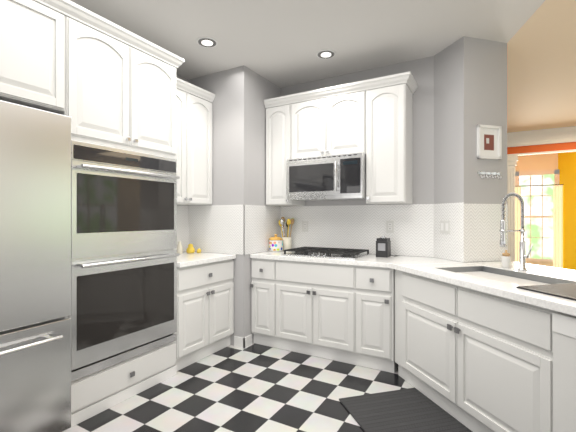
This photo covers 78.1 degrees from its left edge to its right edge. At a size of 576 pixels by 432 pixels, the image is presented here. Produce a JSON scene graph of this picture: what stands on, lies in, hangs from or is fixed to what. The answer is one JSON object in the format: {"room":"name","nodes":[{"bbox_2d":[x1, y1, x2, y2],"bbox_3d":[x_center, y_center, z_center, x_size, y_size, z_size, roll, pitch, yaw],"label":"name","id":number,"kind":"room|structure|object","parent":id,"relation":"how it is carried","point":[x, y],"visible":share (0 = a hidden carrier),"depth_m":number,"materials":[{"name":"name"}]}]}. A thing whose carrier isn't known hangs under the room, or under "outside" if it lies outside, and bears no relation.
{"room":"kitchen","nodes":[
{"label":"kitchen","id":0,"kind":"room"},
{"bbox_2d":[63,343,414,431],"bbox_3d":[2.714,1.350,2.567,8.200,0.100,13.150,0,0,30],"label":"floor","id":1,"kind":"structure","parent":0,"point":[254,387],"depth_m":2.56,"materials":[{"name":"multicoloured tile"}]},
{"bbox_2d":[0,100,70,431],"bbox_3d":[-1.780,0.355,1.857,0.757,1.890,0.920,0,0,30],"label":"refrigerator","id":2,"kind":"object","parent":1,"relation":"on","point":[35,268],"visible":1,"depth_m":1.93,"materials":[{"name":"silver metal"}]},
{"bbox_2d":[71,341,176,426],"bbox_3d":[-1.399,1.155,2.692,0.628,0.288,0.880,0,0,30],"label":"drawer","id":3,"kind":"object","parent":1,"relation":"on","point":[92,394],"depth_m":2.47,"materials":[{"name":"white wood"}]},
{"bbox_2d":[176,261,233,370],"bbox_3d":[-0.995,0.861,3.399,0.627,0.878,0.745,0,0,30],"label":"base cabinet","id":4,"kind":"object","parent":1,"relation":"on","point":[205,293],"depth_m":3.19,"materials":[{"name":"white wood"}]},
{"bbox_2d":[177,253,235,268],"bbox_3d":[-0.985,0.400,3.391,0.653,0.040,0.739,0,0,30],"label":"countertop","id":5,"kind":"structure","parent":4,"relation":"on","point":[185,259],"depth_m":3.29,"materials":[{"name":"white stone"}]},
{"bbox_2d":[177,241,182,253],"bbox_3d":[-1.097,0.315,3.596,0.058,0.128,0.058,0,0,30],"label":"shaker","id":6,"kind":"object","parent":5,"relation":"on","point":[179,249],"visible":0.92,"depth_m":3.58,"materials":[{"name":"beige ceramic"}]},
{"bbox_2d":[186,244,200,252],"bbox_3d":[-0.988,0.331,3.703,0.133,0.097,0.124,0,0,30],"label":"figurine","id":7,"kind":"object","parent":5,"relation":"on","point":[190,249],"visible":1,"depth_m":3.68,"materials":[{"name":"yellow ceramic"}]},
{"bbox_2d":[250,261,279,348],"bbox_3d":[-0.081,0.861,3.773,0.351,0.878,0.593,0,0,30],"label":"base cabinet","id":8,"kind":"object","parent":1,"relation":"on","point":[265,275],"depth_m":3.52,"materials":[{"name":"white wood"}]},
{"bbox_2d":[280,261,363,348],"bbox_3d":[0.371,0.861,3.515,0.930,0.878,0.593,0,0,30],"label":"base cabinet","id":9,"kind":"object","parent":1,"relation":"on","point":[298,283],"depth_m":3.30,"materials":[{"name":"white wood"}]},
{"bbox_2d":[339,388,471,431],"bbox_3d":[0.800,1.294,2.076,0.620,0.011,1.080,0,0,-15],"label":"floor mat","id":10,"kind":"object","parent":1,"relation":"on","point":[409,410],"visible":0.98,"depth_m":2.32,"materials":[{"name":"rubber"}]},
{"bbox_2d":[284,256,575,431],"bbox_3d":[1.511,0.842,1.858,2.139,0.916,2.316,0,0,30],"label":"base cabinet","id":11,"kind":"object","parent":1,"relation":"on","point":[481,346],"depth_m":2.25,"materials":[{"name":"white wood"}]},
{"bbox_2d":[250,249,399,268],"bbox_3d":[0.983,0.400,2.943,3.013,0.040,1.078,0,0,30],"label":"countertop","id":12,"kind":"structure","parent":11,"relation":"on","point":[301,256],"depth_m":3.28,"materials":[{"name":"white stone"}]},
{"bbox_2d":[269,234,282,251],"bbox_3d":[-0.132,0.286,3.875,0.152,0.187,0.152,0,0,30],"label":"canister","id":13,"kind":"object","parent":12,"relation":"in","point":[275,243],"visible":1,"depth_m":3.81,"materials":[{"name":"ceramic"}]},
{"bbox_2d":[278,217,293,250],"bbox_3d":[-0.013,0.190,3.965,0.184,0.379,0.175,0,0,30],"label":"utensil crock","id":14,"kind":"object","parent":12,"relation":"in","point":[287,242],"visible":0.9,"depth_m":3.92,"materials":[{"name":"beige ceramic"}]},
{"bbox_2d":[280,246,371,259],"bbox_3d":[0.379,0.355,3.520,0.760,0.050,0.490,0,0,30],"label":"cooktop","id":15,"kind":"object","parent":12,"relation":"in","point":[315,252],"depth_m":3.40,"materials":[{"name":"black metal"}]},
{"bbox_2d":[376,236,397,257],"bbox_3d":[0.950,0.281,3.383,0.167,0.196,0.224,0,0,30],"label":"coffee grinder","id":16,"kind":"object","parent":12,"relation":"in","point":[383,246],"visible":0.98,"depth_m":3.30,"materials":[{"name":"black plastic"}]},
{"bbox_2d":[499,193,533,270],"bbox_3d":[1.592,0.106,2.479,0.200,0.548,0.173,0,0,30],"label":"faucet","id":17,"kind":"object","parent":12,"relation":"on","point":[503,242],"depth_m":2.49,"materials":[{"name":"silver metal"}]},
{"bbox_2d":[33,0,575,132],"bbox_3d":[2.714,-1.545,2.567,8.200,0.100,13.150,0,0,30],"label":"ceiling","id":18,"kind":"structure","parent":0,"point":[280,43],"depth_m":2.93,"materials":[{"name":"white paint"}]},
{"bbox_2d":[196,37,217,47],"bbox_3d":[-0.693,-1.490,3.043,0.180,0.009,0.180,0,0,30],"label":"recessed light","id":19,"kind":"object","parent":18,"relation":"in","point":[208,42],"visible":1,"depth_m":3.03,"materials":[{"name":"white"}]},
{"bbox_2d":[316,49,335,58],"bbox_3d":[0.350,-1.490,3.266,0.180,0.009,0.180,0,0,30],"label":"recessed light","id":20,"kind":"object","parent":18,"relation":"in","point":[325,54],"visible":1,"depth_m":3.26,"materials":[{"name":"white"}]},
{"bbox_2d":[176,36,575,347],"bbox_3d":[3.127,-0.098,2.332,9.150,2.795,13.150,0,0,30],"label":"wall","id":21,"kind":"structure","parent":0,"point":[460,94],"depth_m":3.52,"materials":[{"name":"grey paint"}]},
{"bbox_2d":[0,0,71,111],"bbox_3d":[-1.749,-0.972,2.078,0.628,0.664,0.535,0,0,30],"label":"upper cabinet","id":22,"kind":"object","parent":21,"relation":"attached to","point":[36,39],"depth_m":2.02,"materials":[{"name":"white wood"}]},
{"bbox_2d":[52,2,139,152],"bbox_3d":[-1.508,-0.885,2.500,0.628,0.838,0.558,0,0,30],"label":"upper cabinet","id":23,"kind":"object","parent":21,"relation":"attached to","point":[100,88],"depth_m":2.37,"materials":[{"name":"white wood"}]},
{"bbox_2d":[68,140,179,381],"bbox_3d":[-1.338,0.273,2.657,0.652,1.475,0.834,0,0,30],"label":"double oven","id":24,"kind":"object","parent":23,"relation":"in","point":[124,254],"visible":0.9,"depth_m":2.44,"materials":[{"name":"silver metal"}]},
{"bbox_2d":[140,37,179,159],"bbox_3d":[-1.304,-0.885,2.858,0.628,0.838,0.498,0,0,30],"label":"upper cabinet","id":25,"kind":"object","parent":21,"relation":"attached to","point":[159,95],"depth_m":2.76,"materials":[{"name":"white wood"}]},
{"bbox_2d":[177,80,191,204],"bbox_3d":[-1.195,-0.694,3.332,0.348,1.150,0.431,0,0,30],"label":"upper cabinet","id":26,"kind":"object","parent":21,"relation":"attached to","point":[184,165],"depth_m":3.37,"materials":[{"name":"white wood"}]},
{"bbox_2d":[180,84,214,204],"bbox_3d":[-1.039,-0.694,3.605,0.348,1.150,0.431,0,0,30],"label":"upper cabinet","id":27,"kind":"object","parent":21,"relation":"attached to","point":[201,109],"depth_m":3.56,"materials":[{"name":"white wood"}]},
{"bbox_2d":[264,94,304,205],"bbox_3d":[-0.002,-0.685,3.883,0.375,1.130,0.338,0,0,30],"label":"upper cabinet","id":28,"kind":"object","parent":21,"relation":"attached to","point":[280,120],"depth_m":3.74,"materials":[{"name":"white wood"}]},
{"bbox_2d":[302,221,307,231],"bbox_3d":[0.191,0.110,3.958,0.074,0.120,0.008,0,0,30],"label":"electrical outlet","id":29,"kind":"object","parent":21,"relation":"attached to","point":[304,226],"visible":1,"depth_m":3.96,"materials":[{"name":"white plastic"}]},
{"bbox_2d":[296,80,367,158],"bbox_3d":[0.453,-0.916,3.623,0.793,0.668,0.338,0,0,30],"label":"upper cabinet","id":30,"kind":"object","parent":21,"relation":"attached to","point":[335,125],"depth_m":3.44,"materials":[{"name":"white wood"}]},
{"bbox_2d":[286,153,365,200],"bbox_3d":[0.418,-0.373,3.560,0.787,0.411,0.481,0,0,30],"label":"microwave","id":31,"kind":"object","parent":30,"relation":"attached to","point":[341,177],"visible":0.98,"depth_m":3.37,"materials":[{"name":"silver metal"}]},
{"bbox_2d":[386,221,393,232],"bbox_3d":[1.005,0.100,3.494,0.074,0.120,0.008,0,0,30],"label":"electrical outlet","id":32,"kind":"object","parent":21,"relation":"attached to","point":[389,226],"visible":1,"depth_m":3.49,"materials":[{"name":"white plastic"}]},
{"bbox_2d":[366,72,415,204],"bbox_3d":[0.927,-0.685,3.353,0.417,1.130,0.338,0,0,30],"label":"upper cabinet","id":33,"kind":"object","parent":21,"relation":"attached to","point":[374,125],"depth_m":3.19,"materials":[{"name":"white wood"}]},
{"bbox_2d":[440,220,449,233],"bbox_3d":[1.390,0.092,3.147,0.008,0.115,0.120,0,0,-15],"label":"switch plate","id":34,"kind":"object","parent":21,"relation":"attached to","point":[444,226],"visible":1,"depth_m":3.14,"materials":[{"name":"white plastic"}]},
{"bbox_2d":[477,124,501,159],"bbox_3d":[1.697,-0.625,2.993,0.230,0.280,0.030,0,0,-15],"label":"picture frame","id":35,"kind":"object","parent":21,"relation":"attached to","point":[489,141],"visible":0.98,"depth_m":2.99,"materials":[{"name":"white wood"}]},
{"bbox_2d":[478,172,501,179],"bbox_3d":[1.705,-0.344,2.985,0.220,0.065,0.050,0,0,-15],"label":"hook rail","id":36,"kind":"object","parent":21,"relation":"attached to","point":[491,173],"visible":0.98,"depth_m":2.99,"materials":[{"name":"silver metal"}]},
{"bbox_2d":[515,169,558,261],"bbox_3d":[5.738,-0.015,8.199,0.910,2.090,0.069,0,0,30],"label":"room window","id":37,"kind":"structure","parent":21,"relation":"in","point":[538,211],"depth_m":8.20,"materials":[{"name":"white"}]},
{"bbox_2d":[515,184,563,267],"bbox_3d":[5.721,0.264,8.170,1.270,1.971,0.134,0,0,30],"label":"sheer curtains","id":38,"kind":"object","parent":21,"relation":"hanging from","point":[557,225],"visible":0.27,"depth_m":7.96,"materials":[{"name":"beige fabric"}]},
{"bbox_2d":[507,126,575,261],"bbox_3d":[5.152,-0.097,5.729,7.000,2.793,0.140,0,0,30],"label":"trim","id":39,"kind":"structure","parent":21,"relation":"attached to","point":[545,136],"depth_m":6.31,"materials":[{"name":"white wood"}]},
{"bbox_2d":[501,250,510,267],"bbox_3d":[1.624,0.314,2.643,0.059,0.131,0.060,0,0,30],"label":"soap bottle","id":40,"kind":"object","parent":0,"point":[505,260],"visible":1,"depth_m":2.62,"materials":[{"name":"white plastic"}]},
{"bbox_2d":[516,283,575,300],"bbox_3d":[1.553,0.375,1.748,0.580,0.008,0.450,0,0,-15],"label":"drying rack","id":41,"kind":"object","parent":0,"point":[566,290],"visible":1,"depth_m":1.81,"materials":[{"name":"grey plastic"}]}
]}

